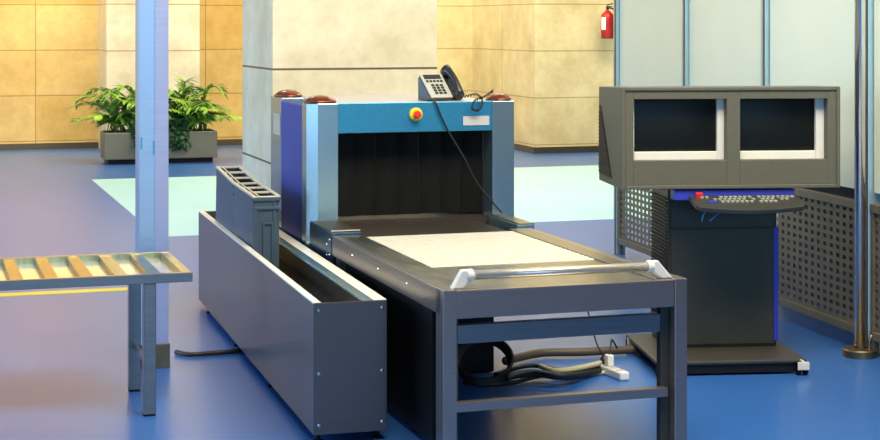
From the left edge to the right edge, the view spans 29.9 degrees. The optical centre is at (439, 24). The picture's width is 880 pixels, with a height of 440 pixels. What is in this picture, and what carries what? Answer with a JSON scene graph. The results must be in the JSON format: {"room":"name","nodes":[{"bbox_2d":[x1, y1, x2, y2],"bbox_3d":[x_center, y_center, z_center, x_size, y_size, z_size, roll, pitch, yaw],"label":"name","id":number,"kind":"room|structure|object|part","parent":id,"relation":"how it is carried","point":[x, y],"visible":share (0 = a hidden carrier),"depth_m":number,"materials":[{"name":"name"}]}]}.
{"room":"airport terminal","nodes":[
{"label":"airport terminal","id":0,"kind":"room"},
{"bbox_2d":[0,0,242,143],"bbox_3d":[-17.770,-1.350,19.527,38.100,6.200,0.351,0,0,-18],"label":"wall","id":1,"kind":"structure","parent":0,"point":[49,48],"depth_m":23.34,"materials":[{"name":"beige stone"}]},
{"bbox_2d":[0,142,97,149],"bbox_3d":[-20.355,1.708,18.498,32.548,0.085,0.056,0,0,-18],"label":"baseboard","id":2,"kind":"structure","parent":1,"relation":"attached to","point":[75,145],"depth_m":23.25,"materials":[{"name":"brown wood"}]},
{"bbox_2d":[217,139,242,144],"bbox_3d":[-2.659,1.708,24.180,2.080,0.085,0.032,0,0,-18],"label":"baseboard","id":3,"kind":"structure","parent":1,"relation":"attached to","point":[219,141],"depth_m":24.04,"materials":[{"name":"brown wood"}]},
{"bbox_2d":[98,0,199,148],"bbox_3d":[-4.099,-1.350,23.182,1.272,6.200,1.050,0,0,-18],"label":"wall","id":4,"kind":"structure","parent":0,"point":[116,18],"depth_m":22.75,"materials":[{"name":"stone"}]},
{"bbox_2d":[243,0,436,188],"bbox_3d":[-0.728,-1.350,11.671,1.150,6.200,1.050,0,0,-18],"label":"wall pillar","id":5,"kind":"structure","parent":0,"point":[307,47],"depth_m":11.20,"materials":[{"name":"beige stone"}]},
{"bbox_2d":[0,145,879,439],"bbox_3d":[-8.305,1.750,-0.303,44.000,0.001,44.500,0,0,-18],"label":"floor","id":6,"kind":"structure","parent":0,"point":[64,357],"depth_m":8.61,"materials":[{"name":"blue plastic"}]},
{"bbox_2d":[0,287,127,296],"bbox_3d":[-6.488,1.748,9.512,9.460,0.003,0.120,0,0,-18],"label":"tape","id":7,"kind":"object","parent":6,"relation":"on","point":[123,288],"visible":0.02,"depth_m":10.79,"materials":[{"name":"yellow plastic"}]},
{"bbox_2d":[0,251,192,416],"bbox_3d":[-2.458,1.433,7.393,2.584,0.635,0.740,0,0,-18],"label":"table","id":8,"kind":"object","parent":6,"relation":"on","point":[135,269],"visible":1,"depth_m":7.55,"materials":[{"name":"metal"}]},
{"bbox_3d":[-2.566,1.136,7.731,2.584,0.042,0.030,0,0,-18],"label":"rail","id":9,"kind":"part","parent":8,"relation":"part of","materials":[{"name":"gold metal"}]},
{"bbox_3d":[-2.349,1.136,7.055,2.584,0.042,0.030,0,0,-18],"label":"rail","id":10,"kind":"part","parent":8,"relation":"part of","materials":[{"name":"metal"}]},
{"bbox_3d":[-1.464,1.450,7.900,0.056,0.585,0.053,0,0,-18],"label":"leg","id":11,"kind":"part","parent":8,"relation":"part of","materials":[{"name":"metal"}]},
{"bbox_3d":[-1.305,1.450,7.405,0.056,0.585,0.053,0,0,-18],"label":"leg","id":12,"kind":"part","parent":8,"relation":"part of","materials":[{"name":"metal"}]},
{"bbox_3d":[-1.248,1.137,7.781,0.044,0.040,0.680,0,0,-18],"label":"rail","id":13,"kind":"part","parent":8,"relation":"part of","materials":[{"name":"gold metal"}]},
{"bbox_2d":[100,130,134,164],"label":"planter","id":14,"kind":"object","parent":6,"relation":"on","point":[115,148],"depth_m":20.68,"materials":[{"name":"concrete"}]},
{"bbox_2d":[68,82,189,131],"bbox_3d":[-3.950,1.032,20.929,1.658,0.629,0.974,0,0,0],"label":"potted palm","id":15,"kind":"object","parent":14,"relation":"in","point":[117,118],"visible":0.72,"depth_m":20.82,"materials":[{"name":"green plant"}]},
{"bbox_2d":[123,119,134,153],"bbox_3d":[-3.736,1.394,20.778,0.496,0.478,0.388,0,0,-18],"label":"trailing ivy","id":16,"kind":"object","parent":14,"relation":"in","point":[131,128],"visible":0.18,"depth_m":20.70,"materials":[{"name":"green plant"}]},
{"bbox_2d":[135,0,169,368],"bbox_3d":[-1.479,-1.350,8.471,0.164,6.200,0.151,0,0,-18],"label":"column","id":17,"kind":"structure","parent":6,"relation":"on","point":[151,16],"depth_m":8.41,"materials":[{"name":"blue metal"}]},
{"bbox_2d":[169,128,216,162],"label":"planter","id":18,"kind":"object","parent":6,"relation":"on","point":[203,148],"depth_m":20.97,"materials":[{"name":"concrete"}]},
{"bbox_2d":[169,116,201,151],"bbox_3d":[-3.321,1.393,20.917,0.613,0.480,0.391,0,0,-18],"label":"trailing ivy","id":19,"kind":"object","parent":18,"relation":"in","point":[179,141],"visible":0.81,"depth_m":20.83,"materials":[{"name":"green plant"}]},
{"bbox_2d":[131,74,242,129],"bbox_3d":[-3.271,0.986,21.117,1.773,0.722,1.146,0,0,0],"label":"potted palm","id":20,"kind":"object","parent":18,"relation":"on","point":[199,115],"visible":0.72,"depth_m":21.05,"materials":[{"name":"green plant"}]},
{"bbox_2d":[174,348,242,356],"bbox_3d":[-1.163,1.736,8.803,0.495,0.026,0.130,0,0,-25],"label":"cable","id":21,"kind":"object","parent":6,"relation":"on","point":[236,350],"visible":0.76,"depth_m":8.72,"materials":[{"name":"black rubber"}]},
{"bbox_2d":[199,211,386,439],"bbox_3d":[-0.863,1.454,8.620,0.315,0.592,3.556,0,0,-16],"label":"trough","id":22,"kind":"object","parent":6,"relation":"on","point":[316,333],"visible":0.98,"depth_m":7.39,"materials":[{"name":"metal"}]},
{"bbox_3d":[-1.352,1.435,10.323,0.315,0.550,0.012,0,0,-16],"label":"panel","id":23,"kind":"part","parent":22,"relation":"part of","materials":[{"name":"metal"}]},
{"bbox_2d":[216,165,256,232],"bbox_3d":[-1.171,1.061,9.497,0.152,0.456,0.638,0,0,-17],"label":"crate","id":24,"kind":"object","parent":22,"relation":"on","point":[225,175],"visible":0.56,"depth_m":9.52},
{"bbox_3d":[-1.010,1.437,8.581,0.012,0.546,3.526,0,0,-16],"label":"panel","id":25,"kind":"part","parent":22,"relation":"part of","materials":[{"name":"metal"}]},
{"bbox_2d":[233,181,280,268],"bbox_3d":[-0.996,1.089,8.914,0.152,0.411,0.616,0,2,-17],"label":"crate","id":26,"kind":"object","parent":22,"relation":"on","point":[256,207],"visible":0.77,"depth_m":8.64,"materials":[{"name":"grey plastic"}]},
{"bbox_3d":[-0.900,1.138,8.630,0.053,0.210,0.010,0,2,-17],"label":"handle frame","id":27,"kind":"part","parent":26,"relation":"part of","materials":[{"name":"grey plastic"}]},
{"bbox_3d":[-0.719,1.437,8.665,0.012,0.546,3.526,0,0,-16],"label":"panel","id":28,"kind":"part","parent":22,"relation":"part of","materials":[{"name":"metal"}]},
{"bbox_3d":[-0.377,1.435,6.922,0.315,0.550,0.012,0,0,-16],"label":"panel","id":29,"kind":"part","parent":22,"relation":"part of","materials":[{"name":"metal"}]},
{"bbox_2d":[271,89,533,265],"bbox_3d":[-0.234,1.061,9.141,1.168,1.378,1.530,0,0,-18],"label":"scanner","id":30,"kind":"object","parent":6,"relation":"on","point":[339,163],"visible":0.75,"depth_m":8.98,"materials":[{"name":"blue metal"}]},
{"bbox_3d":[-0.937,0.570,9.477,0.006,0.120,0.180,0,0,-18],"label":"notice plate","id":31,"kind":"part","parent":30,"relation":"part of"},
{"bbox_3d":[-0.879,0.807,9.548,0.148,0.785,0.360,0,0,-18],"label":"corner post","id":32,"kind":"part","parent":30,"relation":"part of","materials":[{"name":"blue metal"}]},
{"bbox_3d":[-0.796,0.807,9.055,0.020,0.765,0.630,0,0,-18],"label":"panel","id":33,"kind":"part","parent":30,"relation":"part of","materials":[{"name":"blue metal"}]},
{"bbox_3d":[-0.638,0.807,8.778,0.161,0.785,0.155,0,0,-18],"label":"corner post","id":34,"kind":"part","parent":30,"relation":"part of","materials":[{"name":"metal"}]},
{"bbox_3d":[-0.131,0.495,8.878,0.866,0.160,0.018,0,0,-18],"label":"panel","id":35,"kind":"part","parent":30,"relation":"part of","materials":[{"name":"blue metal"}]},
{"bbox_3d":[-0.122,0.480,8.835,0.042,0.042,0.034,0,0,-18],"label":"push knob","id":36,"kind":"part","parent":30,"relation":"part of","materials":[{"name":"red plastic"}]},
{"bbox_2d":[418,64,464,100],"bbox_3d":[0.010,0.316,9.054,0.211,0.195,0.190,0,0,-34],"label":"telephone","id":37,"kind":"object","parent":30,"relation":"on","point":[437,87],"visible":0.98,"depth_m":9.04,"materials":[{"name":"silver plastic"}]},
{"bbox_2d":[427,99,502,213],"bbox_3d":[0.136,0.713,8.923,0.415,0.624,0.041,0,0,-7],"label":"phone cord","id":38,"kind":"object","parent":30,"relation":"hanging from","point":[434,101],"visible":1,"depth_m":8.92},
{"bbox_2d":[451,89,492,111],"bbox_3d":[0.188,0.411,8.967,0.246,0.119,0.093,0,0,-18],"label":"coiled cord","id":39,"kind":"object","parent":30,"relation":"on","point":[491,91],"visible":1,"depth_m":8.96,"materials":[{"name":"black plastic"}]},
{"bbox_3d":[0.323,0.807,9.086,0.126,0.785,0.155,0,0,-18],"label":"corner post","id":40,"kind":"part","parent":30,"relation":"part of","materials":[{"name":"blue metal"}]},
{"bbox_2d":[332,221,686,439],"bbox_3d":[0.172,1.362,7.733,1.064,0.776,2.250,0,0,-18],"label":"table","id":41,"kind":"object","parent":6,"relation":"on","point":[444,286],"visible":0.97,"depth_m":6.83,"materials":[{"name":"metal"}]},
{"bbox_3d":[-0.481,1.450,8.164,0.056,0.600,0.060,0,0,-18],"label":"leg","id":42,"kind":"part","parent":41,"relation":"part of","materials":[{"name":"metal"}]},
{"bbox_3d":[-0.250,1.100,7.379,0.035,0.100,1.765,0,0,-18],"label":"rail","id":43,"kind":"part","parent":41,"relation":"part of","materials":[{"name":"metal"}]},
{"bbox_3d":[0.025,1.399,6.556,0.056,0.702,0.100,0,0,-18],"label":"leg","id":44,"kind":"part","parent":41,"relation":"part of","materials":[{"name":"metal"}]},
{"bbox_3d":[0.057,1.456,6.590,0.023,0.587,0.035,0,0,-18],"label":"leg","id":45,"kind":"part","parent":41,"relation":"part of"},
{"bbox_3d":[0.424,1.075,6.997,0.785,0.040,0.625,0,0,-18],"label":"plate","id":46,"kind":"part","parent":41,"relation":"part of","materials":[{"name":"metal"}]},
{"bbox_3d":[0.726,1.100,7.693,0.035,0.100,1.765,0,0,-18],"label":"rail","id":47,"kind":"part","parent":41,"relation":"part of","materials":[{"name":"metal"}]},
{"bbox_3d":[0.927,1.456,6.872,0.038,0.587,0.040,0,0,-18],"label":"leg","id":48,"kind":"part","parent":41,"relation":"part of","materials":[{"name":"grey metal"}]},
{"bbox_3d":[0.981,1.399,6.863,0.056,0.702,0.100,0,0,-18],"label":"leg","id":49,"kind":"part","parent":41,"relation":"part of","materials":[{"name":"metal"}]},
{"bbox_2d":[458,341,599,387],"bbox_3d":[0.454,1.637,8.102,0.783,0.218,0.231,0,0,-14],"label":"cable coil","id":50,"kind":"object","parent":6,"relation":"on","point":[498,380],"visible":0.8,"depth_m":7.99,"materials":[{"name":"black rubber"}]},
{"bbox_2d":[492,363,601,380],"bbox_3d":[0.561,1.709,8.115,0.628,0.067,0.320,0,0,-18],"label":"cable bundle","id":51,"kind":"object","parent":6,"relation":"on","point":[538,373],"visible":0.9,"depth_m":8.03,"materials":[{"name":"black rubber"}]},
{"bbox_2d":[502,345,641,364],"bbox_3d":[0.699,1.720,8.659,0.858,0.042,0.163,0,0,-22],"label":"hose","id":52,"kind":"object","parent":6,"relation":"on","point":[629,349],"visible":0.8,"depth_m":8.66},
{"bbox_2d":[587,311,628,380],"bbox_3d":[0.833,1.449,8.346,0.148,0.602,0.483,0,0,-23],"label":"power strip","id":53,"kind":"object","parent":6,"relation":"on","point":[607,360],"visible":0.8,"depth_m":8.24,"materials":[{"name":"white plastic"}]},
{"bbox_2d":[538,360,601,372],"bbox_3d":[0.694,1.697,8.191,0.403,0.044,0.168,0,0,-29],"label":"cable","id":54,"kind":"object","parent":53,"relation":"on","point":[596,363],"visible":0.97,"depth_m":8.11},
{"bbox_2d":[604,365,623,370],"bbox_3d":[0.866,1.707,8.217,0.038,0.002,0.157,0,0,-23],"label":"socket","id":55,"kind":"object","parent":53,"relation":"attached to","point":[606,367],"depth_m":8.22,"materials":[{"name":"white plastic"}]},
{"bbox_2d":[613,0,624,253],"bbox_3d":[1.371,-1.350,12.642,0.083,6.200,0.060,0,0,-14],"label":"mullion","id":56,"kind":"object","parent":6,"relation":"on","point":[616,3],"visible":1,"depth_m":12.61,"materials":[{"name":"metal"}]},
{"bbox_2d":[620,0,681,85],"bbox_3d":[1.532,-1.780,11.966,0.015,5.340,1.299,0,0,-14],"label":"frosted panel","id":57,"kind":"object","parent":56,"relation":"attached to","point":[650,30],"visible":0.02,"depth_m":11.97,"materials":[{"name":"white glass"}]},
{"bbox_2d":[617,188,651,255],"bbox_3d":[1.526,1.350,11.966,0.040,0.800,1.327,0,0,-14],"label":"railing","id":58,"kind":"object","parent":6,"relation":"on","point":[622,241],"visible":0.31,"depth_m":12.28,"materials":[{"name":"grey metal"}]},
{"bbox_2d":[682,0,689,85],"bbox_3d":[1.699,-1.350,11.292,0.083,6.200,0.060,0,0,-14],"label":"mullion","id":59,"kind":"object","parent":6,"relation":"on","point":[685,3],"visible":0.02,"depth_m":11.26,"materials":[{"name":"metal"}]},
{"bbox_2d":[690,0,760,85],"bbox_3d":[1.846,-1.780,10.671,0.016,5.340,1.186,0,0,-14],"label":"frosted panel","id":60,"kind":"object","parent":59,"relation":"attached to","point":[725,35],"visible":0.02,"depth_m":10.66,"materials":[{"name":"white glass"}]},
{"bbox_2d":[598,86,839,375],"bbox_3d":[1.454,1.032,8.580,1.139,1.437,0.786,0,0,-6],"label":"console","id":61,"kind":"object","parent":6,"relation":"on","point":[729,262],"visible":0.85,"depth_m":8.53,"materials":[{"name":"black paint"}]},
{"bbox_2d":[598,105,611,177],"bbox_3d":[0.872,0.613,8.714,0.006,0.365,0.335,0,0,-6],"label":"vent","id":62,"kind":"object","parent":61,"relation":"attached to","point":[605,111],"depth_m":8.71,"materials":[{"name":"grey metal"}]},
{"bbox_2d":[634,99,723,159],"bbox_3d":[1.185,0.578,8.629,0.505,0.465,0.476,0,0,-6],"label":"monitor","id":63,"kind":"object","parent":61,"relation":"on","point":[664,129],"visible":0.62,"depth_m":8.42,"materials":[{"name":"black glass"}]},
{"bbox_3d":[1.421,1.683,8.600,0.765,0.023,0.740,0,0,-6],"label":"plate","id":64,"kind":"part","parent":61,"relation":"part of","materials":[{"name":"black metal"}]},
{"bbox_3d":[1.468,0.968,8.561,0.550,0.155,0.007,0,0,-6],"label":"drawer","id":65,"kind":"part","parent":61,"relation":"part of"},
{"bbox_3d":[1.468,1.355,8.560,0.550,0.600,0.009,0,0,-6],"label":"door","id":66,"kind":"part","parent":61,"relation":"part of","materials":[{"name":"black metal"}]},
{"bbox_3d":[1.474,0.572,8.403,1.093,0.477,0.072,0,0,-6],"label":"frame","id":67,"kind":"part","parent":61,"relation":"part of","materials":[{"name":"grey metal"}]},
{"bbox_2d":[670,188,794,199],"bbox_3d":[1.494,0.862,8.424,0.625,0.052,0.095,0,0,-6],"label":"shelf","id":68,"kind":"object","parent":61,"relation":"attached to","point":[675,193],"depth_m":8.38,"materials":[{"name":"blue metal"}]},
{"bbox_2d":[689,192,804,213],"bbox_3d":[1.547,0.890,8.265,0.560,0.090,0.228,0,0,-6],"label":"keyboard","id":69,"kind":"object","parent":61,"relation":"on","point":[731,204],"visible":1,"depth_m":8.24,"materials":[{"name":"black plastic"}]},
{"bbox_2d":[740,99,823,158],"bbox_3d":[1.700,0.578,8.679,0.505,0.465,0.476,0,0,-6],"label":"monitor","id":70,"kind":"object","parent":61,"relation":"on","point":[769,128],"visible":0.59,"depth_m":8.47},
{"bbox_2d":[761,0,769,85],"bbox_3d":[1.999,-1.350,10.052,0.083,6.200,0.060,0,0,-14],"label":"mullion","id":71,"kind":"object","parent":6,"relation":"on","point":[765,4],"visible":0.02,"depth_m":10.02,"materials":[{"name":"metal"}]},
{"bbox_2d":[770,0,853,188],"bbox_3d":[2.148,-1.780,9.426,0.016,5.340,1.196,0,0,-14],"label":"frosted panel","id":72,"kind":"object","parent":71,"relation":"attached to","point":[812,41],"visible":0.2,"depth_m":9.36,"materials":[{"name":"white glass"}]},
{"bbox_2d":[776,188,853,332],"bbox_3d":[2.142,1.350,9.426,0.040,0.800,1.224,0,0,-14],"label":"perforated panel","id":73,"kind":"object","parent":6,"relation":"on","point":[838,320],"visible":0.67,"depth_m":9.39,"materials":[{"name":"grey metal"}]},
{"bbox_2d":[842,0,877,359],"bbox_3d":[2.220,-1.350,8.720,0.184,6.200,0.184,0,0,0],"label":"chrome pole","id":74,"kind":"object","parent":6,"relation":"on","point":[859,350],"visible":1,"depth_m":8.70,"materials":[{"name":"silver metal"}]},
{"bbox_2d":[866,0,879,353],"bbox_3d":[2.302,-1.350,8.802,0.083,6.200,0.060,0,0,-14],"label":"mullion","id":75,"kind":"object","parent":6,"relation":"on","point":[871,197],"visible":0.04,"depth_m":8.77,"materials":[{"name":"metal"}]},
{"bbox_2d":[874,0,879,193],"bbox_3d":[2.463,-1.780,8.126,0.015,5.340,1.299,0,0,-14],"label":"frosted panel","id":76,"kind":"object","parent":75,"relation":"attached to","point":[876,2],"visible":1,"depth_m":8.72,"materials":[{"name":"white glass"}]},
{"bbox_2d":[870,204,879,355],"bbox_3d":[2.457,1.350,8.126,0.040,0.800,1.327,0,0,-14],"label":"railing","id":77,"kind":"object","parent":6,"relation":"on","point":[874,208],"visible":0.97,"depth_m":8.74,"materials":[{"name":"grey metal"}]},
{"bbox_2d":[437,0,612,146],"bbox_3d":[2.565,-1.350,24.560,8.100,6.200,3.200,0,0,-18],"label":"wall","id":78,"kind":"structure","parent":0,"point":[552,59],"depth_m":22.74,"materials":[{"name":"stone"}]},
{"bbox_2d":[514,143,598,153],"bbox_3d":[2.658,1.708,24.269,8.100,0.085,2.650,0,0,-18],"label":"baseboard","id":79,"kind":"structure","parent":78,"relation":"attached to","point":[568,149],"depth_m":22.61,"materials":[{"name":"brown wood"}]},
{"bbox_2d":[601,3,612,38],"bbox_3d":[2.285,-0.058,22.479,0.197,0.485,0.195,0,0,-18],"label":"fire extinguisher","id":80,"kind":"object","parent":78,"relation":"attached to","point":[607,16],"visible":0.8,"depth_m":22.39,"materials":[{"name":"red metal"}]},
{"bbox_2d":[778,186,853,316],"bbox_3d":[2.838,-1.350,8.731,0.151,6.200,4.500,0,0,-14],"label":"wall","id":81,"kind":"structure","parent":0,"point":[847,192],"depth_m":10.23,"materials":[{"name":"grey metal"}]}
]}

